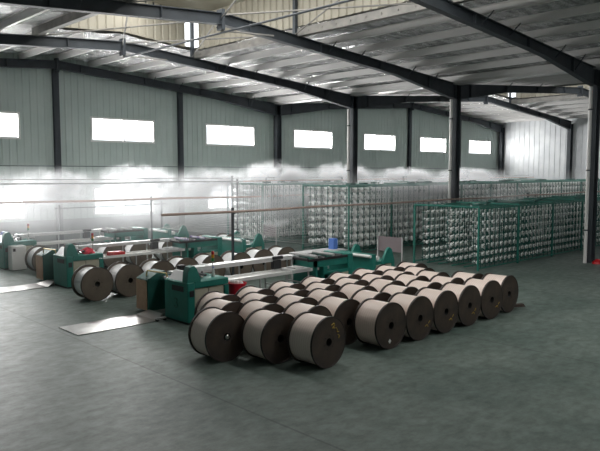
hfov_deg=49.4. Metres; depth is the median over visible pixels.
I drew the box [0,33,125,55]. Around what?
beam
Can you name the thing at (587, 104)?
purlin
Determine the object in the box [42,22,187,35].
brace
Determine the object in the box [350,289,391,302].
spool
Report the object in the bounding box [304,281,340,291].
spool
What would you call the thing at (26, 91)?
wall
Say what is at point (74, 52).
purlin
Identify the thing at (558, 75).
purlin
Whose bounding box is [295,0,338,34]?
brace
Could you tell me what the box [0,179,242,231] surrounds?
pipe
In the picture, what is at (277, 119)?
column
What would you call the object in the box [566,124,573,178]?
column
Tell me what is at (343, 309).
spool
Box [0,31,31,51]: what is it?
purlin
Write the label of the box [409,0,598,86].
beam
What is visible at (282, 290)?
spool
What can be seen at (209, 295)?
spool
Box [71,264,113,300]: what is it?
spool
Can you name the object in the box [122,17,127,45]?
brace
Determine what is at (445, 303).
spool
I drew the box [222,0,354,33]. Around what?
brace
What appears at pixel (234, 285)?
bucket
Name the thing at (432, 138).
window
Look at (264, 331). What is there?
spool
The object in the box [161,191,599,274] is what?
pipe
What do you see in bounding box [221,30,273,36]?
brace
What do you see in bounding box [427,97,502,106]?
purlin
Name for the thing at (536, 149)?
wall
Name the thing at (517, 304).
wedge
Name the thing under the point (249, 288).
spool
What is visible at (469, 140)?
window
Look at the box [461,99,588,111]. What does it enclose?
purlin
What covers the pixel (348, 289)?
spool
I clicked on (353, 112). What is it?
column
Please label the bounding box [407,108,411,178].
column
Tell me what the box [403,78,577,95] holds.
purlin
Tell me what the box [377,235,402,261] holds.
board
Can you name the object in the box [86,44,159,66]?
purlin
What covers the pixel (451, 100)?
downpipe
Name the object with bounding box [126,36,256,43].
brace
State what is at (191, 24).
column
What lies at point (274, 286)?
spool
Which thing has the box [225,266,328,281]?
tray
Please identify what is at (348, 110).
downpipe
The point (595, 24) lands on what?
purlin
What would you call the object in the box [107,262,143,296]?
spool
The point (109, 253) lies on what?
box
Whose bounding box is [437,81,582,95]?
purlin
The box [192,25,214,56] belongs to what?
brace
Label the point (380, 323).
spool
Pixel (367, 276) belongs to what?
spool
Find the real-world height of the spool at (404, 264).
0.900 m
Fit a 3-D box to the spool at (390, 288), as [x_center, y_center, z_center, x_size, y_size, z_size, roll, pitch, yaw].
[2.198,1.759,14.359,0.900,0.900,0.600,-4,7,-43]
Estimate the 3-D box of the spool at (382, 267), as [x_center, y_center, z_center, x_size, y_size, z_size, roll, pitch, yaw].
[2.401,1.511,17.321,0.900,0.900,0.600,-4,7,-43]
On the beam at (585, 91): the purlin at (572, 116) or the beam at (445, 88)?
the purlin at (572, 116)
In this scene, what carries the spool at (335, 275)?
on the floor
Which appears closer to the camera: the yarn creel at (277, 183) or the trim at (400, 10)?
the trim at (400, 10)
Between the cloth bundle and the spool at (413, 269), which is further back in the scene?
the cloth bundle
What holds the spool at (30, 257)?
on the floor
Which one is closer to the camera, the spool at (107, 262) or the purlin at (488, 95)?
the spool at (107, 262)
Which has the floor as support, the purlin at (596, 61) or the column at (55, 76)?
the column at (55, 76)
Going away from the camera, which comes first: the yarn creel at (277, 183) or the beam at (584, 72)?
the beam at (584, 72)
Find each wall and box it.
[0,53,499,248]
[64,0,184,46]
[198,0,408,49]
[500,118,599,208]
[516,84,589,97]
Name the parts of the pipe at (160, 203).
post, post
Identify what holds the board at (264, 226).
on the floor
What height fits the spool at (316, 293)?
0.900 m
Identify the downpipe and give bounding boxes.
[347,109,350,182]
[448,99,452,248]
[583,86,592,262]
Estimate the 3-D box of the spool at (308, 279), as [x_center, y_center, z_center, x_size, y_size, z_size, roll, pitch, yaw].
[0.436,1.669,15.437,0.900,0.900,0.600,-5,7,-44]
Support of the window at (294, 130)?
in the wall at (26, 91)
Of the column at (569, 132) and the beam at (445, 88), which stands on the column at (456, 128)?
the beam at (445, 88)
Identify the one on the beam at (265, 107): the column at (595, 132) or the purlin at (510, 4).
the purlin at (510, 4)
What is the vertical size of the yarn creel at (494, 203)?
2.270 m
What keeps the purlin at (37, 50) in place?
on the beam at (4, 62)
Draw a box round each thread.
[162,200,252,233]
[234,202,329,245]
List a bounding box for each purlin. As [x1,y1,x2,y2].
[0,7,49,30]
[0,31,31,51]
[18,32,85,58]
[54,35,122,59]
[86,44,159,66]
[118,52,189,72]
[147,0,558,78]
[175,2,599,83]
[200,19,599,88]
[224,34,599,93]
[245,47,599,97]
[267,58,599,102]
[306,74,570,103]
[324,76,574,103]
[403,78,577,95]
[414,95,490,103]
[421,80,579,95]
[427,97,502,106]
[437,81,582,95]
[439,98,587,109]
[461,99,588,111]
[461,103,588,115]
[472,107,588,117]
[482,111,587,120]
[492,115,587,122]
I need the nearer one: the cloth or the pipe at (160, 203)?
the cloth
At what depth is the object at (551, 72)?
27.41 m
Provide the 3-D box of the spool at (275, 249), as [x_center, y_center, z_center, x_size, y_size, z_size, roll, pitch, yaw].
[-0.644,1.133,21.838,0.900,0.900,0.640,-4,7,-43]
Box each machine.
[0,224,188,269]
[36,231,264,288]
[136,244,394,324]
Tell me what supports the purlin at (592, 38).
on the beam at (445, 88)
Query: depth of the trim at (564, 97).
41.06 m
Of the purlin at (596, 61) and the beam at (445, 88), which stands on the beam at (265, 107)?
the purlin at (596, 61)
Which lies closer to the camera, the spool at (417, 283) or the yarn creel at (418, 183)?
the spool at (417, 283)
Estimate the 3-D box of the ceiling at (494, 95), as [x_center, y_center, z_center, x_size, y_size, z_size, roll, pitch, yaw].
[26.376,-7.402,34.286,12.400,1.083,41.850,-5,7,-44]
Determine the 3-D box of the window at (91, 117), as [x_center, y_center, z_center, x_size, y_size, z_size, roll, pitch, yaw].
[-8.218,-4.413,30.316,3.290,1.120,0.130,-5,7,-44]
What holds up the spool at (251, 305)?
on the floor
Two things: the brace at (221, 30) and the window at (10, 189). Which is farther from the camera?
the window at (10, 189)
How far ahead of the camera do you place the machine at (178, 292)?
15.92 m
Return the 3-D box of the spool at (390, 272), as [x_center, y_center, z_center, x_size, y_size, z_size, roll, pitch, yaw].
[2.471,1.580,16.504,0.900,0.900,0.600,-5,7,-44]
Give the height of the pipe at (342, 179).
0.265 m
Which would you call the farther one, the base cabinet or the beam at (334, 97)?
the beam at (334, 97)
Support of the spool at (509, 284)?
on the floor
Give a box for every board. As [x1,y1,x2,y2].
[263,223,276,249]
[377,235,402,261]
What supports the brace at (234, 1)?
attached to the beam
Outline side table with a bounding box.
[289,248,347,279]
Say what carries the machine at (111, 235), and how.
on the floor
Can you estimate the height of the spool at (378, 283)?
0.900 m
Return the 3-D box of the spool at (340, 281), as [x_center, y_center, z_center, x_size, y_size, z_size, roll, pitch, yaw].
[1.213,1.682,15.280,0.900,0.900,0.600,-5,7,-43]
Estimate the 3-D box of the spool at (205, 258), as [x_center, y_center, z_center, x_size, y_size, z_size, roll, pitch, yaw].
[-2.810,1.306,19.775,0.900,0.900,0.640,-4,6,-42]
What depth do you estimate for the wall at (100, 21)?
23.95 m
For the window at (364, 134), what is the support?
in the wall at (26, 91)
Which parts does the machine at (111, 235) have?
rail, feed plate, roller rail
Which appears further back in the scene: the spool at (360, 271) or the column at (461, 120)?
the column at (461, 120)
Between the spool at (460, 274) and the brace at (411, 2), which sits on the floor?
the spool at (460, 274)
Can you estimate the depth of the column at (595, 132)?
24.00 m
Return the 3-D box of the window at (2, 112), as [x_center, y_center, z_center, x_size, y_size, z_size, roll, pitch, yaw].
[-13.044,-4.028,25.721,3.880,1.120,0.130,-5,7,-44]
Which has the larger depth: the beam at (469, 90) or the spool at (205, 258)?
the beam at (469, 90)
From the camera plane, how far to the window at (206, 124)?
34.59 m
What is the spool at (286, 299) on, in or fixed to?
on the floor
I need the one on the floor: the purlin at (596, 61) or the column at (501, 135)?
the column at (501, 135)
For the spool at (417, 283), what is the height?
0.900 m
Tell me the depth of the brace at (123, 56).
23.71 m
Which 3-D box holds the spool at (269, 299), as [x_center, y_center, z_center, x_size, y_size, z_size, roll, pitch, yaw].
[-0.821,1.842,13.368,0.900,0.900,0.600,-4,7,-43]
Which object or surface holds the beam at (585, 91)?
on the column
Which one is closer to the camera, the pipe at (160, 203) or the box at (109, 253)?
the box at (109, 253)
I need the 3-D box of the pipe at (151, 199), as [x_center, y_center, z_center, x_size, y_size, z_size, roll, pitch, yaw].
[1.833,-0.548,33.230,47.001,2.351,0.176,-3,6,-35]
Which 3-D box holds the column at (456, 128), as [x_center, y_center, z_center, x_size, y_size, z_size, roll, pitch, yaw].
[6.728,-2.495,28.312,0.340,7.052,0.280,-5,7,-44]
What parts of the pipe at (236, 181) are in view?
post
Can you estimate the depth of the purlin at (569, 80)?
32.35 m
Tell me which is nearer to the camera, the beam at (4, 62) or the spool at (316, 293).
the spool at (316, 293)
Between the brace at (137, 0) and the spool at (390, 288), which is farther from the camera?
the brace at (137, 0)
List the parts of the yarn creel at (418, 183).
post, rail, post, post, rail, post, post, post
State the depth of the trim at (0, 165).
34.98 m
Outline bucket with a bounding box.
[227,280,246,294]
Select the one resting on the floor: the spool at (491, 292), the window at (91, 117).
the spool at (491, 292)
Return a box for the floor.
[0,225,599,450]
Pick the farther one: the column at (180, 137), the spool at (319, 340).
the column at (180, 137)
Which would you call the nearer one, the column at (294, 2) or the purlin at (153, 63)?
the column at (294, 2)
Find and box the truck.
[155,316,165,321]
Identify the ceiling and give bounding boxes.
[0,0,599,97]
[426,94,588,119]
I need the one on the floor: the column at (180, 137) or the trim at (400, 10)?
the column at (180, 137)
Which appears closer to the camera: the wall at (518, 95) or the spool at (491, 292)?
the spool at (491, 292)
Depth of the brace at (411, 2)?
18.18 m
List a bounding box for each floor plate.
[0,280,53,292]
[59,310,162,335]
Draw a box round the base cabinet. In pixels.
[8,245,26,270]
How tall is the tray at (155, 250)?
0.080 m
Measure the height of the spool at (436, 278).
0.900 m
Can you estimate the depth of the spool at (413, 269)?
17.00 m
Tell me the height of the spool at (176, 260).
0.900 m
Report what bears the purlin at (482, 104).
attached to the ceiling at (494, 95)
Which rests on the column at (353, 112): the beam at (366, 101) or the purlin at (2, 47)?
the beam at (366, 101)
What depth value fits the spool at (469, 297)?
14.34 m
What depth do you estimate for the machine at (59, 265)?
20.87 m
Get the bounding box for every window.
[0,111,20,138]
[0,188,25,219]
[90,116,154,143]
[93,186,154,215]
[205,123,254,146]
[206,185,236,209]
[293,129,332,149]
[363,133,395,151]
[419,137,445,152]
[468,140,490,154]
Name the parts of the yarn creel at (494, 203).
post, post, rail, rail, rail, post, rail, rail, post, post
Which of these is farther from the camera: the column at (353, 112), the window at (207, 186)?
the window at (207, 186)
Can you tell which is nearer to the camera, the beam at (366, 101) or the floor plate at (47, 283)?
the floor plate at (47, 283)
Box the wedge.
[515,303,525,306]
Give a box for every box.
[107,251,124,255]
[328,238,337,248]
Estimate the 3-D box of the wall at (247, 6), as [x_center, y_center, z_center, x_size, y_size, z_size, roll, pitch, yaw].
[8.138,-6.476,12.780,0.110,1.324,34.950,-5,7,-44]
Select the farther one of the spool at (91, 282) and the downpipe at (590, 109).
the downpipe at (590, 109)
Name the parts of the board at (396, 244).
post, panel, post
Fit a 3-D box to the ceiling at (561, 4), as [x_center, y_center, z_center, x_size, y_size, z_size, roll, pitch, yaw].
[3.855,-5.615,12.839,25.100,1.069,41.850,-5,7,-44]
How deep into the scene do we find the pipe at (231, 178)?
31.12 m
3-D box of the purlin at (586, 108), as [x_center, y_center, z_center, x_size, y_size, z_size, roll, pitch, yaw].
[27.773,-7.176,35.597,0.140,0.220,41.680,-5,7,-44]
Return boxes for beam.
[0,0,225,30]
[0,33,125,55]
[0,58,59,72]
[59,61,277,115]
[126,43,354,108]
[225,13,457,99]
[278,102,413,115]
[354,95,487,108]
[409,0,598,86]
[414,103,502,132]
[457,84,582,99]
[488,96,572,129]
[583,88,588,97]
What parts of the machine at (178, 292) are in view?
panel, guard rail, door, door, rail, feed plate, roller rail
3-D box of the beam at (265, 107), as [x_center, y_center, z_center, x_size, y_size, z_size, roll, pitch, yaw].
[-5.789,-6.546,32.002,12.550,1.608,0.220,-5,7,-44]
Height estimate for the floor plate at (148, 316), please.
0.100 m
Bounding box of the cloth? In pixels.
[80,247,94,253]
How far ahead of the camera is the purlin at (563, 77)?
30.31 m
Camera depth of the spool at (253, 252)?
20.95 m
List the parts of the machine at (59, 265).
panel, door, door, rail, feed plate, roller rail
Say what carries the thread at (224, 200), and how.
attached to the machine at (111, 235)
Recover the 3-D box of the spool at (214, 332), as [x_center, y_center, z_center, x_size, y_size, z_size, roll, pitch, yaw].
[-1.481,1.970,11.839,0.900,0.900,0.620,-4,6,-40]
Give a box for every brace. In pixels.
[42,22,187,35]
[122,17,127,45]
[123,32,221,57]
[123,56,166,60]
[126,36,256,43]
[133,0,154,2]
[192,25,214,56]
[221,0,235,18]
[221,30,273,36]
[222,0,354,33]
[225,2,415,15]
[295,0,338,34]
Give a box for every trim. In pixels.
[0,165,482,168]
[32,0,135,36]
[194,0,473,58]
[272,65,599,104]
[511,94,587,103]
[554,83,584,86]
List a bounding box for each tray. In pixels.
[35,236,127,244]
[103,247,200,258]
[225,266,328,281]
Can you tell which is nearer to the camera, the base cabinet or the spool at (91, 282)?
the spool at (91, 282)
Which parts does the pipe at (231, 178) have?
post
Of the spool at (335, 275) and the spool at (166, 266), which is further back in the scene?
the spool at (166, 266)
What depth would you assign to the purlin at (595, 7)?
21.34 m
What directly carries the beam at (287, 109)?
on the column at (277, 119)
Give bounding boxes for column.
[51,69,63,248]
[177,92,184,226]
[190,23,193,58]
[274,105,281,190]
[292,0,297,36]
[350,97,357,192]
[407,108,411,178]
[450,85,460,248]
[460,120,461,176]
[498,127,504,178]
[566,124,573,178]
[587,70,599,262]
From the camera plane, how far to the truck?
14.82 m
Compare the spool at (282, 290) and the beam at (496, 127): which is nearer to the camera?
the spool at (282, 290)
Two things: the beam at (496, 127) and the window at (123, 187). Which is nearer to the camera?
the window at (123, 187)
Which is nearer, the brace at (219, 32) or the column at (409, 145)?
the brace at (219, 32)
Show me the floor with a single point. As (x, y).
(527, 378)
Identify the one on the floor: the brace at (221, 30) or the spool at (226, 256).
the spool at (226, 256)
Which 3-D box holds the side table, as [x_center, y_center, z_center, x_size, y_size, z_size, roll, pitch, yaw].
[0.611,1.233,20.885,2.000,0.860,0.700,-5,7,-44]
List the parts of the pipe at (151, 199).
post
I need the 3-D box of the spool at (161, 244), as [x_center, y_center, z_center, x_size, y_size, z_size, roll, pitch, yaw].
[-4.973,0.913,24.469,0.900,0.900,0.640,-5,7,-44]
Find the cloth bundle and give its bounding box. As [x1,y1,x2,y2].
[592,259,599,263]
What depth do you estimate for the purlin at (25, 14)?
18.89 m
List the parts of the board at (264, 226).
panel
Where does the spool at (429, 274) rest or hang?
on the floor
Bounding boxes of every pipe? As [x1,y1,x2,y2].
[0,175,527,207]
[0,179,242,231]
[0,190,560,238]
[55,201,165,247]
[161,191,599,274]
[243,176,533,183]
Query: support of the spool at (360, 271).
on the floor
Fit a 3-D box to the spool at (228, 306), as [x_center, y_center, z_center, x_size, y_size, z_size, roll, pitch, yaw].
[-1.475,1.895,12.736,0.900,0.900,0.600,-5,7,-45]
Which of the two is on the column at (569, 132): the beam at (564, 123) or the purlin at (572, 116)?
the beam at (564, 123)
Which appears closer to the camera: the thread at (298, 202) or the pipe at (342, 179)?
the thread at (298, 202)
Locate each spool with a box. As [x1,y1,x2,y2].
[25,245,50,270]
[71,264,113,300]
[95,242,125,266]
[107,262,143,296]
[124,240,152,265]
[140,258,174,273]
[153,237,172,260]
[167,255,198,268]
[188,307,244,361]
[193,253,225,275]
[194,291,239,315]
[200,297,242,312]
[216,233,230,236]
[220,250,252,275]
[235,285,274,297]
[237,299,284,319]
[238,292,277,303]
[240,308,293,363]
[245,247,273,272]
[268,245,294,267]
[268,280,305,290]
[272,286,308,297]
[275,293,317,307]
[282,301,331,317]
[287,311,345,367]
[300,276,334,285]
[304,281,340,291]
[305,288,347,300]
[316,295,359,344]
[328,272,360,280]
[333,277,368,285]
[338,283,377,298]
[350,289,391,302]
[351,268,382,275]
[353,298,405,348]
[359,273,393,281]
[367,277,405,291]
[374,264,403,271]
[380,283,417,295]
[381,269,413,277]
[387,292,433,340]
[393,273,428,284]
[396,261,427,267]
[402,265,434,274]
[405,279,441,289]
[414,287,458,332]
[415,269,449,279]
[429,275,464,284]
[439,282,480,325]
[451,271,482,280]
[463,277,502,318]
[481,273,518,312]
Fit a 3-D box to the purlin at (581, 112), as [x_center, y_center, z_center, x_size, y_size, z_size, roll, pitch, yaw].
[28.858,-7.149,36.639,0.140,0.220,41.680,-5,7,-44]
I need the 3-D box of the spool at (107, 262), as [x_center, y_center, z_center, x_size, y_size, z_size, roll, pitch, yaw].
[-6.678,1.043,22.915,0.640,0.900,0.900,5,7,44]
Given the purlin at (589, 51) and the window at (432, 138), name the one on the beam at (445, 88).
the purlin at (589, 51)
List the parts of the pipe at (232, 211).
post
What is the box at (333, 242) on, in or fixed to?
on the side table
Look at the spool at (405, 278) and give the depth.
15.71 m
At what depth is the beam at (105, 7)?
17.26 m
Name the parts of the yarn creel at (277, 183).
post, post, post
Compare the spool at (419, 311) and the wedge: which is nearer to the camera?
the spool at (419, 311)
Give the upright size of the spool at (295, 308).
0.900 m
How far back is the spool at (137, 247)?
23.24 m
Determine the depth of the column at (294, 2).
21.31 m
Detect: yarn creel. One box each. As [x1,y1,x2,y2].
[227,178,536,242]
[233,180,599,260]
[302,178,599,251]
[413,194,599,270]

